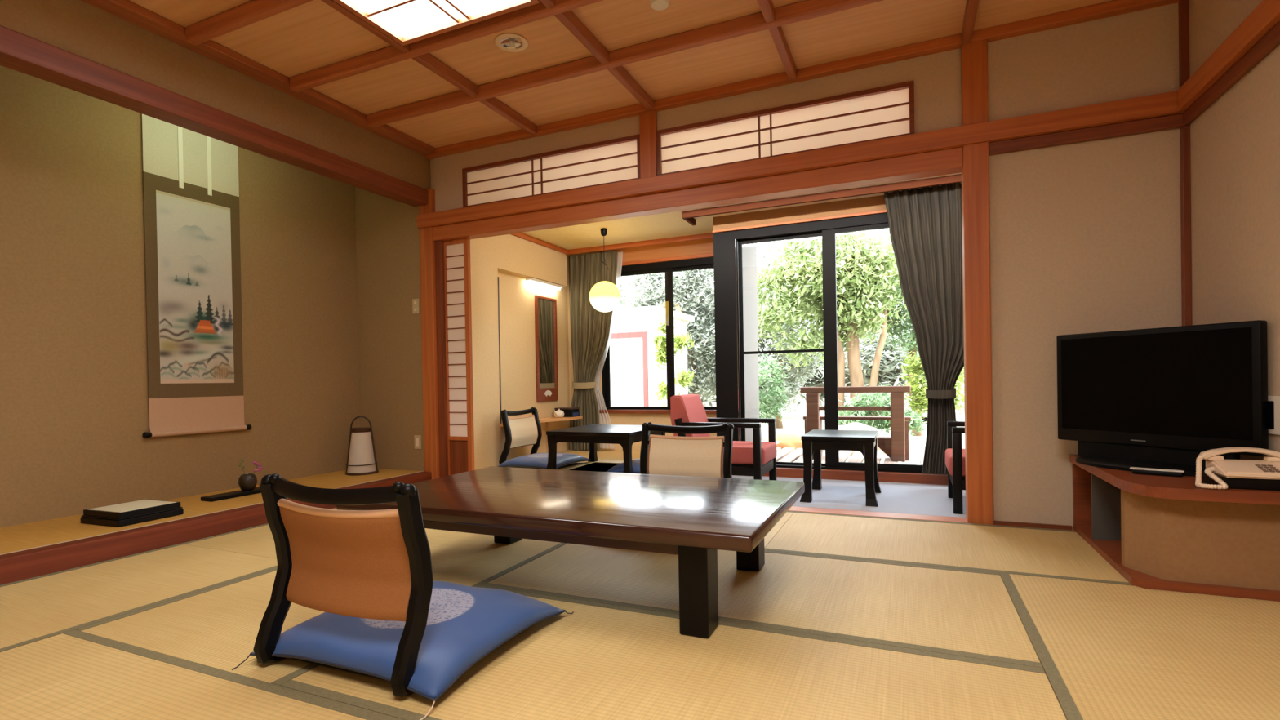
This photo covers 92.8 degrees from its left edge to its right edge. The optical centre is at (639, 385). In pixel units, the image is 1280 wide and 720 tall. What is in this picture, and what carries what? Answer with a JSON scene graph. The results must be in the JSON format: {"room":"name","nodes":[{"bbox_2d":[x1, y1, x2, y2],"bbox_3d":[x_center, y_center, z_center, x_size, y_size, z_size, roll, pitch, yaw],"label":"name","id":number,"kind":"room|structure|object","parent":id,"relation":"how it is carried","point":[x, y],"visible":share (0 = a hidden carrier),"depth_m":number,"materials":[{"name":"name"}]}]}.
{"room":"japanese inn room","nodes":[
{"label":"japanese inn room","id":0,"kind":"room"},
{"bbox_2d":[0,65,359,528],"bbox_3d":[-3.675,-0.422,2.910,0.100,3.010,5.780,-1,0,24],"label":"wall","id":1,"kind":"structure","parent":0,"point":[74,405],"depth_m":3.78,"materials":[{"name":"paint"}]},
{"bbox_2d":[142,114,251,438],"bbox_3d":[-3.039,-0.743,4.182,0.046,2.158,0.682,-1,0,24],"label":"scroll","id":2,"kind":"object","parent":1,"relation":"attached to","point":[191,184],"visible":1,"depth_m":4.16,"materials":[{"name":"paper"}]},
{"bbox_2d":[155,190,234,383],"bbox_3d":[-3.043,-0.644,4.185,0.001,1.260,0.475,-1,0,24],"label":"painting","id":3,"kind":"object","parent":2,"relation":"attached to","point":[193,237],"depth_m":4.17},
{"bbox_2d":[0,0,431,189],"bbox_3d":[-2.933,-1.718,2.503,0.100,0.340,5.670,-1,0,24],"label":"wall","id":4,"kind":"structure","parent":0,"point":[82,28],"depth_m":3.41,"materials":[{"name":"paint"}]},
{"bbox_2d":[0,25,427,206],"bbox_3d":[-2.939,-1.502,2.471,0.150,0.120,5.600,-1,0,24],"label":"beam","id":5,"kind":"structure","parent":4,"relation":"attached to","point":[20,52],"depth_m":3.33,"materials":[{"name":"brown wood"}]},
{"bbox_2d":[81,0,435,155],"bbox_3d":[-2.847,-1.866,2.419,0.130,0.045,5.590,-1,0,24],"label":"trim","id":6,"kind":"structure","parent":4,"relation":"attached to","point":[128,11],"depth_m":3.57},
{"bbox_2d":[470,234,567,470],"bbox_3d":[-1.381,-0.535,6.291,0.100,2.700,2.340,-1,0,24],"label":"wall","id":7,"kind":"structure","parent":0,"point":[509,254],"depth_m":5.98,"materials":[{"name":"paint"}]},
{"bbox_2d":[565,232,713,254],"bbox_3d":[-0.009,-1.607,6.936,2.120,0.055,0.035,-1,0,24],"label":"trim","id":8,"kind":"structure","parent":7,"relation":"attached to","point":[710,235],"depth_m":6.90,"materials":[{"name":"brown wood"}]},
{"bbox_2d":[497,271,569,460],"bbox_3d":[-1.416,-0.435,6.455,0.100,2.900,2.610,-1,0,24],"label":"wall","id":9,"kind":"structure","parent":0,"point":[517,295],"depth_m":6.67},
{"bbox_2d":[534,294,558,401],"bbox_3d":[-1.081,-0.416,7.057,0.025,1.200,0.430,-1,0,24],"label":"wall mirror","id":10,"kind":"object","parent":9,"relation":"attached to","point":[545,308],"visible":1,"depth_m":7.05,"materials":[{"name":"mirror"}]},
{"bbox_2d":[544,449,639,471],"bbox_3d":[-0.454,0.991,5.989,2.000,0.380,2.530,-1,0,24],"label":"floor","id":11,"kind":"structure","parent":0,"point":[610,457],"depth_m":6.48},
{"bbox_2d":[498,407,542,468],"bbox_3d":[-1.068,0.522,6.148,0.460,0.577,0.590,-1,0,24],"label":"chair","id":12,"kind":"object","parent":11,"relation":"on","point":[521,431],"visible":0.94,"depth_m":6.20,"materials":[{"name":"black paint"}]},
{"bbox_2d":[496,453,591,468],"bbox_3d":[-0.950,0.746,6.100,0.656,0.089,0.726,-1,0,24],"label":"seat cushion","id":13,"kind":"object","parent":12,"relation":"on","point":[536,460],"visible":0.85,"depth_m":5.88,"materials":[{"name":"blue fabric"}]},
{"bbox_2d":[500,416,582,453],"bbox_3d":[-1.077,0.591,6.683,0.300,0.427,1.310,-1,0,24],"label":"countertop","id":14,"kind":"structure","parent":11,"relation":"on","point":[553,423],"depth_m":7.04,"materials":[{"name":"brown wood"}]},
{"bbox_2d":[546,424,665,473],"bbox_3d":[-0.300,0.606,5.855,0.878,0.385,0.908,-1,0,24],"label":"table","id":15,"kind":"object","parent":11,"relation":"on","point":[624,435],"visible":0.69,"depth_m":5.54,"materials":[{"name":"black paint"}]},
{"bbox_2d":[128,0,1113,147],"bbox_3d":[-0.598,-1.946,1.473,5.050,0.050,5.870,-1,0,24],"label":"ceiling","id":16,"kind":"structure","parent":0,"point":[312,35],"depth_m":3.50,"materials":[{"name":"brown wood"}]},
{"bbox_2d":[185,0,313,44],"bbox_3d":[-1.981,-1.870,3.071,0.930,0.078,0.056,-1,0,24],"label":"trim","id":17,"kind":"structure","parent":16,"relation":"attached to","point":[252,11],"depth_m":3.08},
{"bbox_2d":[320,0,537,135],"bbox_3d":[-1.913,-1.867,2.007,0.048,0.070,5.588,-1,0,24],"label":"trim","id":18,"kind":"structure","parent":16,"relation":"attached to","point":[428,60],"depth_m":3.69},
{"bbox_2d":[333,0,539,45],"bbox_3d":[-1.102,-1.887,2.673,0.880,0.070,1.040,-1,0,24],"label":"ceiling lamp","id":19,"kind":"object","parent":16,"relation":"attached to","point":[406,22],"visible":1,"depth_m":3.07,"materials":[{"name":"white paper"}]},
{"bbox_2d":[289,0,603,92],"bbox_3d":[0.002,-1.904,2.848,4.740,0.078,0.056,-1,0,24],"label":"trim","id":20,"kind":"structure","parent":16,"relation":"attached to","point":[389,55],"depth_m":3.34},
{"bbox_2d":[494,33,528,52],"bbox_3d":[-0.724,-1.924,3.435,0.186,0.040,0.186,-1,0,24],"label":"recessed light","id":21,"kind":"object","parent":16,"relation":"in","point":[510,42],"visible":1,"depth_m":3.43,"materials":[{"name":"beige plastic"}]},
{"bbox_2d":[539,0,653,111],"bbox_3d":[-1.048,-1.879,1.627,0.048,0.070,5.588,-1,0,24],"label":"trim","id":22,"kind":"structure","parent":16,"relation":"attached to","point":[569,20],"depth_m":3.44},
{"bbox_2d":[366,0,884,127],"bbox_3d":[0.239,-1.912,3.388,4.740,0.078,0.056,-1,0,24],"label":"trim","id":23,"kind":"structure","parent":16,"relation":"attached to","point":[806,9],"depth_m":3.49,"materials":[{"name":"wood"}]},
{"bbox_2d":[566,238,716,451],"bbox_3d":[0.105,-0.468,7.157,2.120,2.900,0.100,-1,0,24],"label":"wall","id":24,"kind":"structure","parent":0,"point":[703,246],"depth_m":7.13,"materials":[{"name":"beige paint"}]},
{"bbox_2d":[568,250,617,450],"bbox_3d":[-0.574,-0.393,7.277,0.699,2.348,0.098,-1,0,26],"label":"curtain","id":25,"kind":"object","parent":24,"relation":"hanging from","point":[589,326],"visible":0.78,"depth_m":7.30,"materials":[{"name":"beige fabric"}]},
{"bbox_2d":[594,251,622,448],"bbox_3d":[-0.408,-0.405,7.280,0.500,2.330,0.026,-1,0,24],"label":"sheer curtain","id":26,"kind":"object","parent":24,"relation":"hanging from","point":[604,418],"visible":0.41,"depth_m":7.29,"materials":[{"name":"white fabric"}]},
{"bbox_2d":[601,257,715,409],"bbox_3d":[0.310,-0.556,7.055,1.660,1.730,0.080,-1,0,24],"label":"window","id":27,"kind":"structure","parent":24,"relation":"in","point":[667,267],"depth_m":7.05,"materials":[{"name":"black"}]},
{"bbox_2d":[622,253,713,266],"bbox_3d":[0.405,-1.442,6.939,1.370,0.040,0.030,-1,0,24],"label":"trim","id":28,"kind":"structure","parent":24,"relation":"attached to","point":[706,255],"depth_m":6.96,"materials":[{"name":"brown wood"}]},
{"bbox_2d":[522,172,961,249],"bbox_3d":[0.963,-1.790,5.388,5.350,0.300,2.610,-1,0,24],"label":"ceiling","id":29,"kind":"structure","parent":0,"point":[668,224],"depth_m":6.34,"materials":[{"name":"paint"}]},
{"bbox_2d":[589,227,620,311],"bbox_3d":[-0.369,-1.191,6.327,0.326,0.865,0.326,-1,0,24],"label":"pendant lamp","id":30,"kind":"object","parent":29,"relation":"hanging from","point":[604,296],"visible":1,"depth_m":6.22,"materials":[{"name":"white plastic"}]},
{"bbox_2d":[884,182,964,474],"bbox_3d":[2.445,-0.453,5.034,0.763,2.380,0.104,-1,0,21],"label":"curtain","id":31,"kind":"object","parent":29,"relation":"hanging from","point":[926,225],"visible":0.8,"depth_m":5.04,"materials":[{"name":"fabric"}]},
{"bbox_2d":[742,243,759,441],"bbox_3d":[1.036,-0.478,6.368,0.220,2.900,0.795,-1,0,24],"label":"wall","id":32,"kind":"structure","parent":0,"point":[749,284],"depth_m":6.38,"materials":[{"name":"grey"}]},
{"bbox_2d":[763,466,947,484],"bbox_3d":[2.093,0.861,5.386,3.150,0.200,0.160,-1,0,24],"label":"trim","id":33,"kind":"structure","parent":32,"relation":"attached to","point":[834,474],"depth_m":5.35,"materials":[{"name":"brown wood"}]},
{"bbox_2d":[355,2,1182,530],"bbox_3d":[0.153,-0.501,4.300,5.790,3.010,0.110,-1,0,24],"label":"wall","id":34,"kind":"structure","parent":0,"point":[1086,237],"depth_m":3.36,"materials":[{"name":"beige paint"}]},
{"bbox_2d":[0,471,431,585],"bbox_3d":[-2.898,0.841,2.500,0.100,0.162,5.620,-1,0,24],"label":"trim","id":35,"kind":"structure","parent":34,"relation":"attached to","point":[15,566],"depth_m":3.12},
{"bbox_2d":[418,188,439,479],"bbox_3d":[-1.731,-0.344,5.098,0.135,2.550,0.130,-1,0,24],"label":"trim","id":36,"kind":"structure","parent":34,"relation":"attached to","point":[427,246],"depth_m":5.03,"materials":[{"name":"brown wood"}]},
{"bbox_2d":[435,240,448,477],"bbox_3d":[-1.628,-0.171,5.072,0.070,2.200,0.100,-1,0,24],"label":"trim","id":37,"kind":"structure","parent":34,"relation":"attached to","point":[439,246],"depth_m":5.03,"materials":[{"name":"brown wood"}]},
{"bbox_2d":[462,133,640,207],"bbox_3d":[-0.701,-1.586,4.603,1.562,0.325,0.052,-1,0,24],"label":"transom window","id":38,"kind":"structure","parent":34,"relation":"in","point":[615,160],"depth_m":4.57,"materials":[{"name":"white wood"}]},
{"bbox_2d":[639,110,657,178],"bbox_3d":[0.074,-1.665,4.276,0.120,0.480,0.105,-1,0,24],"label":"trim","id":39,"kind":"structure","parent":34,"relation":"attached to","point":[648,119],"depth_m":4.23,"materials":[{"name":"brown wood"}]},
{"bbox_2d":[432,146,963,240],"bbox_3d":[0.025,-1.272,4.317,4.002,0.112,0.120,-1,0,24],"label":"trim","id":40,"kind":"structure","parent":34,"relation":"attached to","point":[949,161],"depth_m":4.04,"materials":[{"name":"brown wood"}]},
{"bbox_2d":[756,0,796,80],"bbox_3d":[-0.170,-1.892,1.240,0.048,0.070,5.588,-1,0,24],"label":"trim","id":41,"kind":"structure","parent":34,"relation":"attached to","point":[766,6],"depth_m":3.36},
{"bbox_2d":[656,80,914,175],"bbox_3d":[0.870,-1.609,3.912,1.626,0.325,0.052,-1,0,24],"label":"transom window","id":42,"kind":"structure","parent":34,"relation":"in","point":[884,112],"depth_m":3.87,"materials":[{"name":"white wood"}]},
{"bbox_2d":[423,0,1179,159],"bbox_3d":[0.491,-1.933,4.047,4.930,0.055,0.080,-1,0,24],"label":"trim","id":43,"kind":"structure","parent":34,"relation":"attached to","point":[1115,7],"depth_m":3.70,"materials":[{"name":"brown wood"}]},
{"bbox_2d":[416,90,1186,228],"bbox_3d":[0.465,-1.388,4.070,5.010,0.105,0.095,-1,0,24],"label":"beam","id":44,"kind":"structure","parent":34,"relation":"attached to","point":[1166,104],"depth_m":3.68,"materials":[{"name":"brown wood"}]},
{"bbox_2d":[787,506,968,523],"bbox_3d":[0.145,0.853,4.268,3.797,0.103,0.135,-1,0,24],"label":"trim","id":45,"kind":"structure","parent":34,"relation":"attached to","point":[918,517],"depth_m":3.68,"materials":[{"name":"brown wood"}]},
{"bbox_2d":[443,237,474,475],"bbox_3d":[-1.488,-0.185,5.005,0.250,2.016,0.032,-1,0,24],"label":"screen","id":46,"kind":"object","parent":45,"relation":"on","point":[457,273],"visible":0.89,"depth_m":5.00,"materials":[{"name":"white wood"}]},
{"bbox_2d":[961,0,978,44],"bbox_3d":[0.704,-1.905,0.856,0.048,0.070,5.588,-1,0,24],"label":"trim","id":47,"kind":"structure","parent":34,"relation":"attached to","point":[971,6],"depth_m":3.20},
{"bbox_2d":[960,39,993,524],"bbox_3d":[1.926,-0.552,3.486,0.128,2.860,0.132,-1,0,24],"label":"pillar","id":48,"kind":"structure","parent":34,"relation":"attached to","point":[974,55],"depth_m":3.43,"materials":[{"name":"brown wood"}]},
{"bbox_2d":[993,520,1071,530],"bbox_3d":[2.164,0.797,3.366,0.370,0.067,0.018,-1,0,24],"label":"baseboard","id":49,"kind":"structure","parent":34,"relation":"attached to","point":[995,522],"depth_m":3.36,"materials":[{"name":"brown wood"}]},
{"bbox_2d":[988,113,1189,155],"bbox_3d":[2.363,-1.330,3.253,0.880,0.064,0.065,-1,0,24],"label":"trim","id":50,"kind":"structure","parent":34,"relation":"attached to","point":[1175,121],"depth_m":3.22,"materials":[{"name":"brown wood"}]},
{"bbox_2d":[712,195,886,233],"bbox_3d":[2.118,-1.725,5.378,3.030,0.430,0.100,-1,0,24],"label":"wall","id":51,"kind":"structure","parent":0,"point":[876,202],"depth_m":5.61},
{"bbox_2d":[712,209,887,233],"bbox_3d":[2.095,-1.513,5.321,3.030,0.023,0.030,-1,0,24],"label":"trim","id":52,"kind":"structure","parent":51,"relation":"attached to","point":[880,211],"depth_m":5.58,"materials":[{"name":"brown wood"}]},
{"bbox_2d":[681,173,961,225],"bbox_3d":[1.939,-1.626,5.229,3.240,0.060,0.320,-1,0,24],"label":"trim","id":53,"kind":"structure","parent":51,"relation":"attached to","point":[689,215],"depth_m":5.22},
{"bbox_2d":[731,475,965,517],"bbox_3d":[1.727,0.914,4.554,3.150,0.120,1.660,-1,0,24],"label":"floor","id":54,"kind":"structure","parent":0,"point":[933,500],"depth_m":4.60,"materials":[{"name":"grey carpet"}]},
{"bbox_2d":[670,394,776,480],"bbox_3d":[0.710,0.474,5.131,0.785,0.793,0.630,-1,0,24],"label":"armchair","id":55,"kind":"object","parent":54,"relation":"on","point":[756,458],"visible":0.54,"depth_m":5.00,"materials":[{"name":"fabric"}]},
{"bbox_2d":[723,440,776,465],"bbox_3d":[0.798,0.560,5.093,0.595,0.139,0.510,-1,0,24],"label":"seat cushion","id":56,"kind":"object","parent":55,"relation":"on","point":[742,451],"depth_m":4.83,"materials":[{"name":"red fabric"}]},
{"bbox_2d":[800,429,880,506],"bbox_3d":[1.550,0.612,4.682,0.538,0.487,0.628,-1,0,24],"label":"side table","id":57,"kind":"object","parent":54,"relation":"on","point":[814,441],"visible":1,"depth_m":4.49,"materials":[{"name":"black paint"}]},
{"bbox_2d":[945,421,965,514],"bbox_3d":[2.533,0.449,4.159,0.785,0.793,0.630,-1,0,24],"label":"armchair","id":58,"kind":"object","parent":54,"relation":"on","point":[955,464],"visible":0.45,"depth_m":4.02,"materials":[{"name":"black paint"}]},
{"bbox_2d":[945,448,965,476],"bbox_3d":[2.447,0.538,4.198,0.595,0.139,0.510,-1,0,24],"label":"seat cushion","id":59,"kind":"object","parent":58,"relation":"on","point":[948,452],"depth_m":4.10,"materials":[{"name":"red fabric"}]},
{"bbox_2d":[1188,0,1279,460],"bbox_3d":[1.709,-0.474,0.497,0.120,2.960,5.940,-1,0,24],"label":"wall","id":60,"kind":"structure","parent":0,"point":[1235,142],"depth_m":2.63,"materials":[{"name":"beige paint"}]},
{"bbox_2d":[1177,0,1189,88],"bbox_3d":[2.738,-1.734,3.065,0.032,0.519,0.035,-1,0,24],"label":"trim","id":61,"kind":"structure","parent":60,"relation":"attached to","point":[1183,5],"depth_m":3.05,"materials":[{"name":"brown wood"}]},
{"bbox_2d":[1179,124,1192,325],"bbox_3d":[2.764,-0.243,3.077,0.032,2.119,0.035,-1,0,24],"label":"trim","id":62,"kind":"structure","parent":60,"relation":"attached to","point":[1184,131],"depth_m":3.06,"materials":[{"name":"brown wood"}]},
{"bbox_2d":[1177,0,1279,111],"bbox_3d":[1.587,-1.380,0.473,0.060,0.105,5.584,-1,0,24],"label":"trim","id":63,"kind":"structure","parent":60,"relation":"attached to","point":[1266,15],"depth_m":2.54,"materials":[{"name":"brown wood"}]},
{"bbox_2d":[1182,21,1279,124],"bbox_3d":[1.608,-1.295,0.482,0.030,0.064,5.614,-1,0,24],"label":"trim","id":64,"kind":"structure","parent":60,"relation":"attached to","point":[1270,41],"depth_m":2.57,"materials":[{"name":"brown wood"}]},
{"bbox_2d":[1267,395,1279,435],"bbox_3d":[2.470,0.117,2.373,0.013,0.150,0.110,-1,0,24],"label":"wall outlet","id":65,"kind":"object","parent":60,"relation":"attached to","point":[1273,402],"visible":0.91,"depth_m":2.37,"materials":[{"name":"beige plastic"}]},
{"bbox_3d":[-0.523,0.965,1.523,5.030,0.145,5.740,-1,0,24],"label":"floor","id":66,"kind":"structure","parent":0,"visible":0},
{"bbox_2d":[0,543,277,652],"bbox_3d":[-2.449,0.893,2.238,0.926,0.056,1.898,-1,0,24],"label":"mat","id":67,"kind":"object","parent":66,"relation":"on","point":[34,609],"visible":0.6,"depth_m":2.59,"materials":[{"name":"beige wicker"}]},
{"bbox_2d":[0,629,403,719],"bbox_3d":[-1.246,0.879,1.298,2.028,0.056,0.945,-1,0,24],"label":"mat","id":68,"kind":"object","parent":66,"relation":"on","point":[74,674],"visible":1,"depth_m":1.70,"materials":[{"name":"beige wicker"}]},
{"bbox_2d":[181,507,336,558],"bbox_3d":[-1.687,0.866,3.969,0.926,0.056,1.881,-1,0,24],"label":"mat","id":69,"kind":"object","parent":66,"relation":"on","point":[257,540],"visible":0.24,"depth_m":3.31,"materials":[{"name":"beige wicker"}]},
{"bbox_2d":[75,567,481,685],"bbox_3d":[-1.321,0.872,2.334,1.058,0.056,0.888,-1,0,24],"label":"mat","id":70,"kind":"object","parent":66,"relation":"on","point":[217,627],"visible":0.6,"depth_m":2.14,"materials":[{"name":"beige wicker"}]},
{"bbox_2d":[424,528,567,585],"bbox_3d":[-0.957,0.859,3.161,1.058,0.056,0.916,-1,0,24],"label":"mat","id":71,"kind":"object","parent":66,"relation":"on","point":[472,558],"visible":0.29,"depth_m":2.98,"materials":[{"name":"beige wicker"}]},
{"bbox_2d":[280,585,1066,719],"bbox_3d":[0.067,0.852,1.723,1.970,0.056,0.888,-1,0,24],"label":"mat","id":72,"kind":"object","parent":66,"relation":"on","point":[596,661],"visible":0.66,"depth_m":1.70,"materials":[{"name":"beige wicker"}]},
{"bbox_2d":[253,473,433,697],"bbox_3d":[-0.805,0.549,1.909,0.590,0.577,0.460,-1,0,23],"label":"chair","id":73,"kind":"object","parent":72,"relation":"on","point":[367,564],"visible":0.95,"depth_m":1.72,"materials":[{"name":"black paint"}]},
{"bbox_2d":[231,581,573,719],"bbox_3d":[-0.727,0.783,2.009,0.732,0.106,0.760,-1,0,24],"label":"seat cushion","id":74,"kind":"object","parent":73,"relation":"on","point":[465,624],"visible":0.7,"depth_m":1.82,"materials":[{"name":"blue fabric"}]},
{"bbox_2d":[483,543,1042,667],"bbox_3d":[0.431,0.839,2.551,1.970,0.056,0.916,-1,0,24],"label":"mat","id":75,"kind":"object","parent":66,"relation":"on","point":[962,612],"visible":0.64,"depth_m":2.37,"materials":[{"name":"beige wicker"}]},
{"bbox_2d":[336,466,804,638],"bbox_3d":[-0.255,0.640,2.654,1.750,0.365,1.035,-1,0,24],"label":"dining table","id":76,"kind":"object","parent":75,"relation":"on","point":[689,517],"visible":0.77,"depth_m":2.28,"materials":[{"name":"brown wood"}]},
{"bbox_2d":[764,511,795,547],"bbox_3d":[-0.141,0.840,3.811,2.028,0.056,0.926,-1,0,24],"label":"mat","id":77,"kind":"object","parent":66,"relation":"on","point":[785,517],"visible":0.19,"depth_m":3.41,"materials":[{"name":"beige wicker"}]},
{"bbox_2d":[640,422,733,478],"bbox_3d":[0.221,0.518,3.571,0.590,0.577,0.460,-1,0,24],"label":"chair","id":78,"kind":"object","parent":77,"relation":"on","point":[695,456],"visible":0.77,"depth_m":3.71,"materials":[{"name":"fabric"}]},
{"bbox_2d":[764,511,1134,586],"bbox_3d":[1.688,0.813,3.006,1.966,0.056,0.926,-1,0,24],"label":"mat","id":79,"kind":"object","parent":66,"relation":"on","point":[1057,553],"visible":0.6,"depth_m":3.01,"materials":[{"name":"beige wicker"}]},
{"bbox_2d":[1070,453,1279,601],"bbox_3d":[2.333,0.576,2.684,0.523,0.402,1.055,-1,0,24],"label":"tv stand","id":80,"kind":"object","parent":79,"relation":"on","point":[1167,533],"visible":0.87,"depth_m":2.33,"materials":[{"name":"brown wood"}]},
{"bbox_2d":[1070,453,1279,504],"bbox_3d":[2.329,0.395,2.683,0.523,0.041,1.055,-1,0,24],"label":"countertop","id":81,"kind":"structure","parent":80,"relation":"on","point":[1184,487],"depth_m":2.31,"materials":[{"name":"brown wood"}]},
{"bbox_2d":[1129,466,1184,477],"bbox_3d":[2.176,0.366,2.567,0.175,0.024,0.046,-1,1,44],"label":"remote control","id":82,"kind":"object","parent":81,"relation":"on","point":[1148,471],"visible":1,"depth_m":2.55,"materials":[{"name":"black plastic"}]},
{"bbox_2d":[1056,320,1268,476],"bbox_3d":[2.291,0.059,2.763,0.348,0.630,0.805,-1,0,-21],"label":"television","id":83,"kind":"object","parent":81,"relation":"on","point":[1161,397],"visible":0.87,"depth_m":2.69,"materials":[{"name":"black plastic"}]},
{"bbox_2d":[1195,446,1279,490],"bbox_3d":[2.238,0.308,2.266,0.307,0.142,0.199,-1,0,24],"label":"telephone","id":84,"kind":"object","parent":81,"relation":"on","point":[1220,473],"visible":1,"depth_m":2.26,"materials":[{"name":"beige plastic"}]},
{"bbox_2d":[1201,471,1279,490],"bbox_3d":[2.275,0.358,2.275,0.232,0.042,0.155,-1,0,24],"label":"binder","id":85,"kind":"object","parent":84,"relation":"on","point":[1233,481],"depth_m":2.22,"materials":[{"name":"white plastic"}]},
{"bbox_2d":[999,572,1279,719],"bbox_3d":[1.587,0.827,1.530,0.964,0.056,1.853,-1,0,24],"label":"mat","id":86,"kind":"object","parent":66,"relation":"on","point":[1104,651],"visible":0.86,"depth_m":1.84,"materials":[{"name":"beige wicker"}]},
{"bbox_3d":[-3.281,0.932,2.695,0.760,0.292,5.665,-1,0,24],"label":"floor","id":87,"kind":"structure","parent":0,"visible":0},
{"bbox_2d":[0,468,424,555],"bbox_3d":[-3.285,0.777,2.691,0.759,0.017,5.660,-1,0,24],"label":"mat","id":88,"kind":"object","parent":87,"relation":"on","point":[21,537],"visible":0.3,"depth_m":3.45,"materials":[{"name":"beige wicker"}]},
{"bbox_2d":[80,506,183,527],"bbox_3d":[-2.866,0.734,3.446,0.330,0.042,0.330,-1,0,20],"label":"box","id":89,"kind":"object","parent":88,"relation":"on","point":[110,522],"visible":0.71,"depth_m":3.32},
{"bbox_2d":[83,498,180,518],"bbox_3d":[-2.866,0.697,3.446,0.310,0.030,0.310,-1,0,20],"label":"box","id":90,"kind":"object","parent":89,"relation":"on","point":[160,508],"visible":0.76,"depth_m":3.33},
{"bbox_2d":[88,499,176,512],"bbox_3d":[-2.866,0.694,3.446,0.284,0.025,0.284,-1,0,20],"label":"paper stack","id":91,"kind":"object","parent":90,"relation":"in","point":[134,505],"visible":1,"depth_m":3.43,"materials":[{"name":"beige"}]},
{"bbox_2d":[200,487,261,502],"bbox_3d":[-2.700,0.735,4.170,0.110,0.026,0.520,-1,0,24],"label":"display board","id":92,"kind":"object","parent":88,"relation":"on","point":[221,496],"visible":0.56,"depth_m":4.04,"materials":[{"name":"black paint"}]},
{"bbox_2d":[238,458,262,490],"bbox_3d":[-2.692,0.612,4.205,0.112,0.219,0.144,-1,0,24],"label":"flower vase","id":93,"kind":"object","parent":92,"relation":"on","point":[246,482],"visible":1,"depth_m":4.16,"materials":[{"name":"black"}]},
{"bbox_2d":[345,415,378,475],"bbox_3d":[-2.318,0.494,5.070,0.256,0.480,0.256,-1,0,24],"label":"lantern","id":94,"kind":"object","parent":88,"relation":"on","point":[362,458],"visible":1,"depth_m":5.00,"materials":[{"name":"white paper"}]},
{"bbox_3d":[3.214,-0.291,4.919,0.690,2.470,0.100,-1,0,24],"label":"wall","id":95,"kind":"structure","parent":0,"visible":0},
{"bbox_2d":[713,213,923,473],"bbox_3d":[1.825,-0.367,5.527,2.340,2.262,0.102,-1,0,24],"label":"door","id":96,"kind":"structure","parent":95,"relation":"in","point":[730,353],"depth_m":5.81,"materials":[{"name":"black"}]},
{"label":"outside","id":97,"kind":"structure","parent":0,"visible":0},
{"bbox_2d":[759,408,956,464],"bbox_3d":[4.047,1.071,9.163,80.000,0.250,100.000,-1,0,24],"label":"ground","id":98,"kind":"structure","parent":97,"point":[794,424],"depth_m":12.79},
{"bbox_2d":[609,305,694,406],"bbox_3d":[-0.611,-0.172,11.929,2.880,2.360,2.050,-1,0,24],"label":"outbuilding","id":99,"kind":"structure","parent":98,"relation":"on","point":[634,371],"depth_m":10.86,"materials":[{"name":"grey"}]},
{"bbox_2d":[651,318,694,406],"bbox_3d":[0.578,-0.151,10.229,0.774,1.960,0.736,-1,0,24],"label":"shrub","id":100,"kind":"object","parent":98,"relation":"on","point":[683,378],"visible":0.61,"depth_m":10.15,"materials":[{"name":"green plant"}]},
{"bbox_2d":[616,268,777,406],"bbox_3d":[1.021,-1.317,14.410,4.623,4.786,2.980,-1,0,10],"label":"tree","id":101,"kind":"object","parent":98,"relation":"on","point":[686,286],"visible":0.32,"depth_m":13.79,"materials":[{"name":"green plant"}]},
{"bbox_2d":[758,353,796,424],"bbox_3d":[1.959,0.080,10.149,1.313,1.314,1.148,-1,0,24],"label":"shrub","id":102,"kind":"object","parent":98,"relation":"on","point":[770,375],"visible":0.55,"depth_m":10.02,"materials":[{"name":"green plant"}]},
{"bbox_2d":[756,242,824,428],"bbox_3d":[2.864,-1.044,13.221,2.658,4.172,2.477,-1,1,36],"label":"tree","id":103,"kind":"object","parent":98,"relation":"on","point":[779,424],"visible":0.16,"depth_m":12.96,"materials":[{"name":"green plant"}]},
{"bbox_2d":[756,228,907,427],"bbox_3d":[3.243,-1.003,10.565,3.306,4.146,2.960,-1,1,37],"label":"tree","id":104,"kind":"object","parent":98,"relation":"on","point":[864,273],"visible":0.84,"depth_m":10.14,"materials":[{"name":"green plant"}]},
{"bbox_2d":[838,383,927,436],"bbox_3d":[3.601,0.450,9.352,1.141,0.983,1.410,-1,1,-33],"label":"shrub","id":105,"kind":"object","parent":98,"relation":"on","point":[869,399],"visible":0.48,"depth_m":9.23,"materials":[{"name":"green plant"}]},
{"bbox_2d":[883,453,897,463],"bbox_3d":[2.589,0.790,6.281,0.130,0.030,1.800,-1,0,24],"label":"plank","id":106,"kind":"object","parent":98,"relation":"on","point":[887,460],"visible":0.09,"depth_m":6.19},
{"bbox_2d":[800,386,911,462],"bbox_3d":[2.298,0.396,6.501,1.090,0.765,0.360,-1,0,24],"label":"wooden railing","id":107,"kind":"object","parent":106,"relation":"on","point":[895,446],"visible":0.91,"depth_m":6.30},
{"bbox_2d":[860,228,921,435],"bbox_3d":[5.248,-1.170,10.759,3.124,4.372,2.659,-1,1,36],"label":"tree","id":108,"kind":"object","parent":98,"relation":"on","point":[903,329],"visible":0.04,"depth_m":10.87,"materials":[{"name":"green plant"}]},
{"bbox_2d":[898,351,964,418],"bbox_3d":[4.625,-0.068,9.472,1.115,1.153,1.242,-1,1,44],"label":"shrub","id":109,"kind":"object","parent":98,"relation":"on","point":[916,368],"visible":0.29,"depth_m":9.39,"materials":[{"name":"green plant"}]},
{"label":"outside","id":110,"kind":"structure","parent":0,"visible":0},
{"bbox_2d":[701,374,964,421],"bbox_3d":[9.268,0.273,21.057,50.000,2.674,16.000,-1,0,24],"label":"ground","id":111,"kind":"structure","parent":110,"point":[961,417],"depth_m":19.57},
{"bbox_2d":[688,322,964,414],"bbox_3d":[4.859,-0.550,16.410,17.507,2.759,3.417,-1,1,27],"label":"hedge","id":112,"kind":"object","parent":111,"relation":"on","point":[889,371],"visible":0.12,"depth_m":15.25,"materials":[{"name":"green plant"}]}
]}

